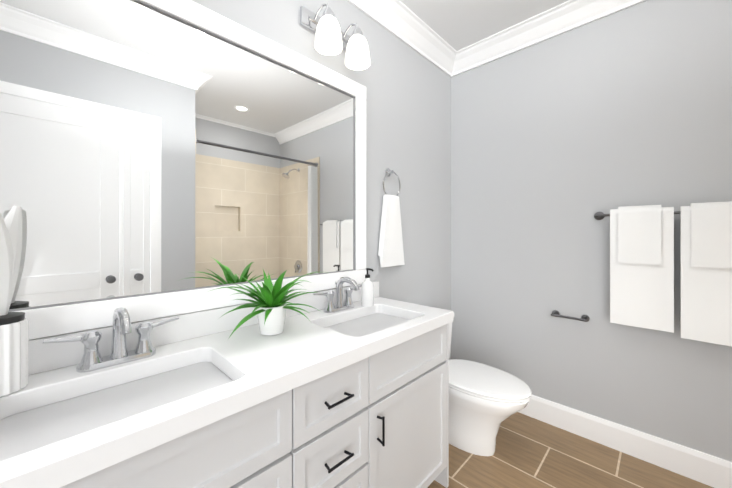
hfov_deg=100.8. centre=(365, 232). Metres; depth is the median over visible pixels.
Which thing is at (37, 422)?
sink
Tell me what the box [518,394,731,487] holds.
baseboard
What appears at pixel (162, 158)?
mirror
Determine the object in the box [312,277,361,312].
faucet
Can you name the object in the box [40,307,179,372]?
faucet
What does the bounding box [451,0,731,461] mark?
wall
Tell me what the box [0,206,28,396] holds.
ribbed vase
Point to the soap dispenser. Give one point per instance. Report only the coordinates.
(367, 293)
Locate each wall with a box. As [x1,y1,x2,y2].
[192,0,450,359]
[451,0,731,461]
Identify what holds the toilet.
on the floor
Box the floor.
[427,412,713,487]
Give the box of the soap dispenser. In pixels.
[361,268,373,306]
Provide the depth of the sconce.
1.49 m
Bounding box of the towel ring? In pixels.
[378,168,404,266]
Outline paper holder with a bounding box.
[551,310,589,321]
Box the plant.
[208,270,327,337]
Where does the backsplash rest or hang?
attached to the bathroom
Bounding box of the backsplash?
[29,281,378,372]
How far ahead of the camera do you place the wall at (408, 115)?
2.04 m
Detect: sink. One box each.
[0,361,223,452]
[336,309,403,332]
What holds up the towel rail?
attached to the wall at (558, 142)
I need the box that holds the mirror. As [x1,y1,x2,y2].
[0,0,365,339]
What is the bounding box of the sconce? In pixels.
[300,3,369,69]
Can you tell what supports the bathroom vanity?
on the floor
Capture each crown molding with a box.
[348,0,462,76]
[456,0,645,71]
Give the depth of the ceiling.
1.98 m
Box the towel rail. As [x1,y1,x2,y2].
[594,201,731,345]
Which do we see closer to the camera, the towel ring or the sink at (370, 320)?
the sink at (370, 320)
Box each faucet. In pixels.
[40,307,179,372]
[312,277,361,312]
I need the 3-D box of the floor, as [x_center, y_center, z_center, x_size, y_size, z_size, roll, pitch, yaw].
[0.706,1.319,0.485,3.090,0.100,3.180,0,0,44]
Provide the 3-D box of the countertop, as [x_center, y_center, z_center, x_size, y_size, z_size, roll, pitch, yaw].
[-0.390,0.415,1.033,0.514,0.051,1.843,0,0,44]
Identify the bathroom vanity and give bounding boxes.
[44,317,452,487]
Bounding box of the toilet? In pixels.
[434,307,531,455]
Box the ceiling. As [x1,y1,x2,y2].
[400,0,568,50]
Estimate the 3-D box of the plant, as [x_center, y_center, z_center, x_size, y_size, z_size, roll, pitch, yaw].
[-0.319,0.255,1.138,0.371,0.269,0.505,0,0,44]
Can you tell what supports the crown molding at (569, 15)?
attached to the wall at (558, 142)
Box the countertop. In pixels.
[0,297,452,487]
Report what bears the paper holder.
attached to the wall at (558, 142)
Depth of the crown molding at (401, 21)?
2.04 m

